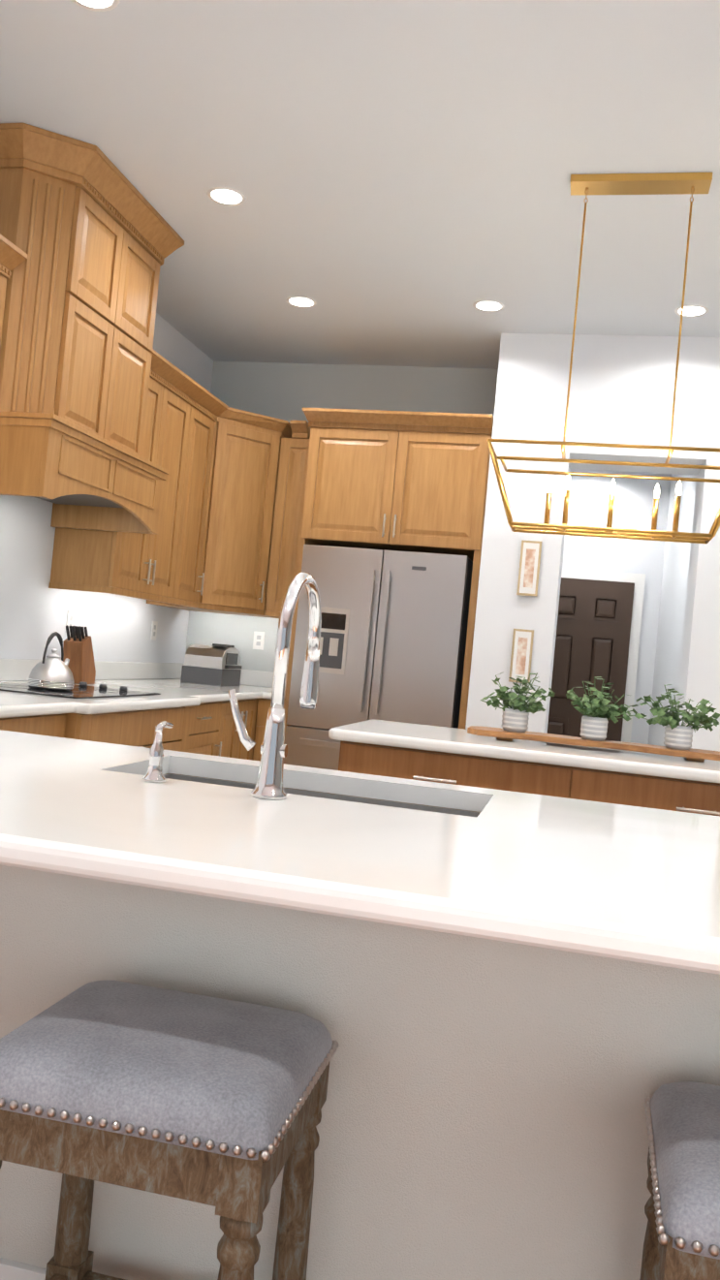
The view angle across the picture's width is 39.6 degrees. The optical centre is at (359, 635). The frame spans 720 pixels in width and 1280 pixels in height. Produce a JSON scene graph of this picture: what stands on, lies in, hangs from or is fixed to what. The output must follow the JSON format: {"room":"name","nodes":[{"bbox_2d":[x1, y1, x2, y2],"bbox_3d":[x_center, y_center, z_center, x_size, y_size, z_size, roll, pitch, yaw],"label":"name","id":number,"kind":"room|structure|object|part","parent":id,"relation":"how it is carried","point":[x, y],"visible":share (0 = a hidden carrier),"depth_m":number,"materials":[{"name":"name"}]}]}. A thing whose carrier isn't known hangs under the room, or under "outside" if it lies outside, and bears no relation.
{"room":"kitchen","nodes":[
{"label":"kitchen","id":0,"kind":"room"},
{"bbox_2d":[0,312,213,681],"bbox_3d":[-2.168,-0.491,2.220,0.150,3.030,9.350,5,-1,13],"label":"wall","id":1,"kind":"structure","parent":0,"point":[34,608],"depth_m":5.02,"materials":[{"name":"white paint"}]},
{"bbox_2d":[0,257,12,347],"bbox_3d":[-1.625,-0.855,3.383,0.328,1.105,0.845,5,-1,13],"label":"upper cabinet","id":2,"kind":"object","parent":1,"relation":"attached to","point":[5,269],"depth_m":3.74,"materials":[{"name":"brown wood"}]},
{"bbox_2d":[65,610,75,632],"bbox_3d":[-1.475,-0.070,5.099,0.006,0.115,0.072,5,-1,13],"label":"electrical outlet plate","id":3,"kind":"object","parent":1,"relation":"attached to","point":[71,614],"depth_m":5.09,"materials":[{"name":"white plastic"}]},
{"bbox_2d":[0,658,183,681],"bbox_3d":[-1.700,0.138,4.141,0.023,0.099,5.048,5,-1,13],"label":"backsplash","id":4,"kind":"structure","parent":1,"relation":"attached to","point":[11,670],"depth_m":5.61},
{"bbox_2d":[0,123,184,534],"bbox_3d":[-1.258,-1.203,4.300,0.580,1.368,1.212,5,-1,13],"label":"wood range hood","id":5,"kind":"object","parent":1,"relation":"attached to","point":[89,231],"visible":1,"depth_m":3.95,"materials":[{"name":"brown wood"}]},
{"bbox_2d":[48,348,228,607],"bbox_3d":[-1.143,-0.792,5.374,0.402,1.197,1.110,5,-1,13],"label":"upper cabinet","id":6,"kind":"object","parent":1,"relation":"attached to","point":[184,411],"visible":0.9,"depth_m":5.30,"materials":[{"name":"brown wood"}]},
{"bbox_2d":[150,621,157,640],"bbox_3d":[-1.254,-0.032,6.094,0.006,0.115,0.072,5,-1,13],"label":"electrical outlet plate","id":7,"kind":"object","parent":1,"relation":"attached to","point":[154,623],"depth_m":6.09,"materials":[{"name":"white plastic"}]},
{"bbox_2d":[146,406,310,618],"bbox_3d":[-0.728,-0.739,6.197,0.858,1.197,0.680,5,-1,13],"label":"upper cabinet","id":8,"kind":"object","parent":1,"relation":"attached to","point":[254,515],"visible":0.69,"depth_m":6.06,"materials":[{"name":"brown wood"}]},
{"bbox_2d":[252,630,265,650],"bbox_3d":[-0.657,0.030,6.498,0.072,0.115,0.006,5,-1,13],"label":"electrical outlet plate","id":9,"kind":"object","parent":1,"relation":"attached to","point":[259,640],"depth_m":6.50,"materials":[{"name":"white plastic"}]},
{"bbox_2d":[239,668,286,687],"bbox_3d":[-0.715,0.270,6.494,0.866,0.099,0.020,5,-1,13],"label":"backsplash","id":10,"kind":"structure","parent":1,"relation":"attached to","point":[261,678],"depth_m":6.47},
{"bbox_2d":[185,361,498,686],"bbox_3d":[-0.145,-0.229,6.476,1.960,3.030,0.150,5,-1,13],"label":"wall","id":11,"kind":"structure","parent":0,"point":[286,391],"depth_m":6.48,"materials":[{"name":"paint"}]},
{"bbox_2d":[0,0,719,369],"bbox_3d":[2.835,-1.583,3.097,9.300,0.100,13.150,5,-1,13],"label":"ceiling","id":12,"kind":"structure","parent":0,"point":[397,172],"depth_m":3.68,"materials":[{"name":"paint"}]},
{"bbox_2d":[70,0,119,11],"bbox_3d":[-0.783,-1.869,2.912,0.162,0.006,0.162,6,-1,-14],"label":"recessed light","id":13,"kind":"object","parent":12,"relation":"in","point":[91,5],"depth_m":2.96,"materials":[{"name":"white"}]},
{"bbox_2d":[206,187,246,206],"bbox_3d":[-0.556,-1.826,4.162,0.162,0.006,0.162,6,-1,-32],"label":"recessed light","id":14,"kind":"object","parent":12,"relation":"in","point":[226,196],"depth_m":4.16,"materials":[{"name":"white"}]},
{"bbox_2d":[285,296,316,308],"bbox_3d":[-0.313,-1.783,5.347,0.162,0.006,0.162,6,-1,-14],"label":"recessed light","id":15,"kind":"object","parent":12,"relation":"in","point":[297,301],"depth_m":5.34,"materials":[{"name":"white"}]},
{"bbox_2d":[472,300,504,312],"bbox_3d":[0.663,-1.696,5.147,0.162,0.006,0.162,6,-1,-14],"label":"recessed light","id":16,"kind":"object","parent":12,"relation":"in","point":[482,305],"depth_m":5.14,"materials":[{"name":"white"}]},
{"bbox_2d":[487,172,719,543],"bbox_3d":[0.977,-1.031,3.699,0.923,1.321,0.313,5,-1,13],"label":"pendant chandelier","id":17,"kind":"object","parent":12,"relation":"hanging from","point":[671,183],"visible":1,"depth_m":3.68,"materials":[{"name":"gold metal"}]},
{"bbox_2d":[674,305,708,316],"bbox_3d":[1.641,-1.608,4.957,0.162,0.006,0.162,6,-1,-14],"label":"recessed light","id":18,"kind":"object","parent":12,"relation":"in","point":[688,310],"depth_m":4.95,"materials":[{"name":"white"}]},
{"bbox_2d":[465,333,719,751],"bbox_3d":[1.394,-0.099,5.780,1.360,3.030,0.830,5,-1,13],"label":"wall block","id":19,"kind":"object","parent":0,"point":[621,389],"visible":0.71,"depth_m":5.45,"materials":[{"name":"white paint"}]},
{"bbox_2d":[561,468,671,744],"bbox_3d":[2.108,0.023,8.989,1.360,3.030,0.150,5,-1,13],"label":"wall","id":20,"kind":"structure","parent":0,"point":[589,498],"depth_m":8.88,"materials":[{"name":"white paint"}]},
{"bbox_2d":[547,577,634,741],"bbox_3d":[1.931,0.505,8.873,0.810,2.025,0.109,5,-1,13],"label":"hall door","id":21,"kind":"structure","parent":20,"relation":"in","point":[593,629],"depth_m":8.88,"materials":[{"name":"brown paint"}]},
{"bbox_2d":[561,568,645,742],"bbox_3d":[1.937,0.466,8.921,0.995,2.115,0.025,5,-1,13],"label":"door frame","id":22,"kind":"structure","parent":20,"relation":"attached to","point":[638,579],"depth_m":8.81,"materials":[{"name":"white"}]},
{"bbox_2d":[647,473,696,746],"bbox_3d":[2.335,0.014,7.232,0.150,3.030,3.180,5,-1,13],"label":"wall","id":23,"kind":"structure","parent":0,"point":[671,613],"depth_m":7.45,"materials":[{"name":"white paint"}]},
{"bbox_3d":[3.041,1.592,5.262,9.000,0.050,8.600,5,-1,13],"label":"floor","id":24,"kind":"structure","parent":0,"visible":0},
{"bbox_2d":[0,714,62,737],"bbox_3d":[-1.539,0.671,3.430,0.738,0.874,0.630,5,-1,13],"label":"base cabinet","id":25,"kind":"object","parent":24,"relation":"on","point":[44,725],"depth_m":3.45,"materials":[{"name":"brown wood"}]},
{"bbox_2d":[58,703,201,753],"bbox_3d":[-1.328,0.705,4.242,0.798,0.874,1.169,5,-1,13],"label":"base cabinet","id":26,"kind":"object","parent":24,"relation":"on","point":[137,728],"depth_m":4.12,"materials":[{"name":"brown wood"}]},
{"bbox_2d":[197,701,220,755],"bbox_3d":[-1.176,0.733,5.064,0.738,0.874,0.619,5,-1,13],"label":"base cabinet","id":27,"kind":"object","parent":24,"relation":"on","point":[206,729],"depth_m":5.08,"materials":[{"name":"brown wood"}]},
{"bbox_2d":[213,698,270,761],"bbox_3d":[-1.031,0.755,5.570,0.802,0.874,0.669,5,-1,13],"label":"base cabinet","id":28,"kind":"object","parent":24,"relation":"on","point":[254,712],"depth_m":5.60,"materials":[{"name":"brown wood"}]},
{"bbox_2d":[0,678,271,718],"bbox_3d":[-1.309,0.243,4.050,0.840,0.040,5.048,5,-1,13],"label":"countertop","id":29,"kind":"structure","parent":28,"relation":"on","point":[174,693],"depth_m":4.24,"materials":[{"name":"white stone"}]},
{"bbox_2d":[62,624,95,684],"bbox_3d":[-1.368,0.091,4.876,0.100,0.278,0.188,5,-1,13],"label":"knife block","id":30,"kind":"object","parent":29,"relation":"on","point":[78,649],"visible":1,"depth_m":4.82,"materials":[{"name":"brown wood"}]},
{"bbox_2d":[0,681,160,698],"bbox_3d":[-1.254,0.217,4.245,0.540,0.027,0.770,5,-1,13],"label":"glass cooktop","id":31,"kind":"object","parent":29,"relation":"in","point":[81,692],"depth_m":4.15,"materials":[{"name":"black glass"}]},
{"bbox_2d":[27,631,74,690],"bbox_3d":[-1.271,0.102,4.173,0.187,0.238,0.221,5,-1,13],"label":"tea kettle","id":32,"kind":"object","parent":31,"relation":"on","point":[51,671],"visible":1,"depth_m":4.10,"materials":[{"name":"silver metal"}]},
{"bbox_3d":[-1.209,0.223,4.537,0.335,0.020,0.036,5,-1,13],"label":"cooktop knobs","id":33,"kind":"part","parent":31,"relation":"part of","materials":[{"name":"black plastic"}]},
{"bbox_2d":[180,643,241,686],"bbox_3d":[-0.903,0.172,6.193,0.280,0.250,0.340,5,-1,13],"label":"toaster","id":34,"kind":"object","parent":29,"relation":"on","point":[216,664],"visible":0.98,"depth_m":6.05,"materials":[{"name":"grey metal"}]},
{"bbox_2d":[0,773,719,1279],"bbox_3d":[-0.510,0.742,1.994,3.381,0.874,0.730,5,-1,13],"label":"kitchen island","id":35,"kind":"object","parent":24,"relation":"on","point":[483,1114],"visible":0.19,"depth_m":1.53,"materials":[{"name":"greige painted drywall"}]},
{"bbox_2d":[0,729,719,974],"bbox_3d":[-0.124,0.314,1.766,2.598,0.040,1.110,5,-1,13],"label":"countertop","id":36,"kind":"structure","parent":35,"relation":"on","point":[635,884],"depth_m":1.38,"materials":[{"name":"white stone"}]},
{"bbox_2d":[142,720,173,782],"bbox_3d":[-0.376,0.216,1.889,0.044,0.112,0.078,5,-1,13],"label":"soap dispenser","id":37,"kind":"object","parent":36,"relation":"on","point":[154,772],"visible":1,"depth_m":1.86,"materials":[{"name":"silver metal"}]},
{"bbox_2d":[228,572,321,799],"bbox_3d":[-0.153,0.083,1.912,0.123,0.418,0.260,5,-1,13],"label":"chrome faucet","id":38,"kind":"object","parent":36,"relation":"on","point":[269,782],"visible":1,"depth_m":1.80,"materials":[{"name":"silver metal"}]},
{"bbox_2d":[163,774,479,816],"bbox_3d":[-0.125,0.442,2.040,0.734,0.204,0.339,5,-1,13],"label":"undermount sink","id":39,"kind":"object","parent":36,"relation":"in","point":[338,796],"depth_m":2.19,"materials":[{"name":"silver metal"}]},
{"bbox_2d":[283,544,472,770],"bbox_3d":[0.118,0.413,5.913,0.940,1.780,0.725,5,-1,13],"label":"refrigerator","id":40,"kind":"object","parent":24,"relation":"on","point":[393,634],"visible":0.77,"depth_m":5.62,"materials":[{"name":"grey metal"}]},
{"bbox_2d":[283,406,493,744],"bbox_3d":[0.157,0.025,5.950,1.089,2.562,0.722,5,-1,13],"label":"tall cabinet","id":41,"kind":"object","parent":24,"relation":"on","point":[405,481],"visible":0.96,"depth_m":5.67,"materials":[{"name":"brown wood"}]},
{"bbox_2d":[338,740,578,798],"bbox_3d":[0.353,0.853,3.787,0.815,0.874,0.660,5,-1,13],"label":"base cabinet","id":42,"kind":"object","parent":24,"relation":"on","point":[536,778],"depth_m":3.46,"materials":[{"name":"brown wood"}]},
{"bbox_2d":[574,767,719,815],"bbox_3d":[1.140,0.923,3.609,0.925,0.874,0.660,5,-1,13],"label":"base cabinet","id":43,"kind":"object","parent":24,"relation":"on","point":[621,788],"depth_m":3.33,"materials":[{"name":"brown wood"}]},
{"bbox_2d":[328,719,719,783],"bbox_3d":[0.816,0.434,3.700,1.760,0.040,0.740,5,-1,13],"label":"countertop","id":44,"kind":"structure","parent":43,"relation":"on","point":[445,739],"depth_m":3.46,"materials":[{"name":"white stone"}]},
{"bbox_2d":[467,725,719,761],"bbox_3d":[0.879,0.402,3.696,0.960,0.034,0.224,5,-1,13],"label":"wooden tray","id":45,"kind":"object","parent":44,"relation":"on","point":[696,755],"visible":0.94,"depth_m":3.64,"materials":[{"name":"brown wood"}]},
{"bbox_2d":[480,672,719,749],"bbox_3d":[0.885,0.268,3.702,0.868,0.235,0.350,5,-1,13],"label":"potted plants","id":46,"kind":"object","parent":45,"relation":"on","point":[596,716],"visible":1,"depth_m":3.67,"materials":[{"name":"green plant"}]},
{"bbox_3d":[1.542,1.342,-1.135,9.150,0.050,4.550,5,-1,13],"label":"floor","id":47,"kind":"structure","parent":0,"visible":0},
{"bbox_2d":[0,980,338,1279],"bbox_3d":[-0.297,0.857,1.373,0.427,0.662,0.372,5,-1,13],"label":"counter stool","id":48,"kind":"object","parent":47,"relation":"on","point":[218,1104],"visible":1,"depth_m":1.24,"materials":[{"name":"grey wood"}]},
{"bbox_2d":[639,1081,719,1279],"bbox_3d":[0.538,0.932,1.185,0.429,0.662,0.374,5,-1,13],"label":"counter stool","id":49,"kind":"object","parent":47,"relation":"on","point":[682,1214],"visible":0.98,"depth_m":1.15,"materials":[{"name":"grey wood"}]},
{"bbox_3d":[1.161,-0.087,7.692,0.070,3.030,2.800,5,-1,13],"label":"wall","id":50,"kind":"structure","parent":0,"visible":0},
{"bbox_2d":[508,628,533,683],"label":"picture frames","id":51,"kind":"object","parent":50,"relation":"attached to","point":[522,640],"depth_m":5.44,"materials":[{"name":"beige"}]},
{"bbox_2d":[516,539,541,596],"label":"picture frames","id":52,"kind":"object","parent":50,"relation":"attached to","point":[527,585],"depth_m":5.45,"materials":[{"name":"beige"}]}
]}

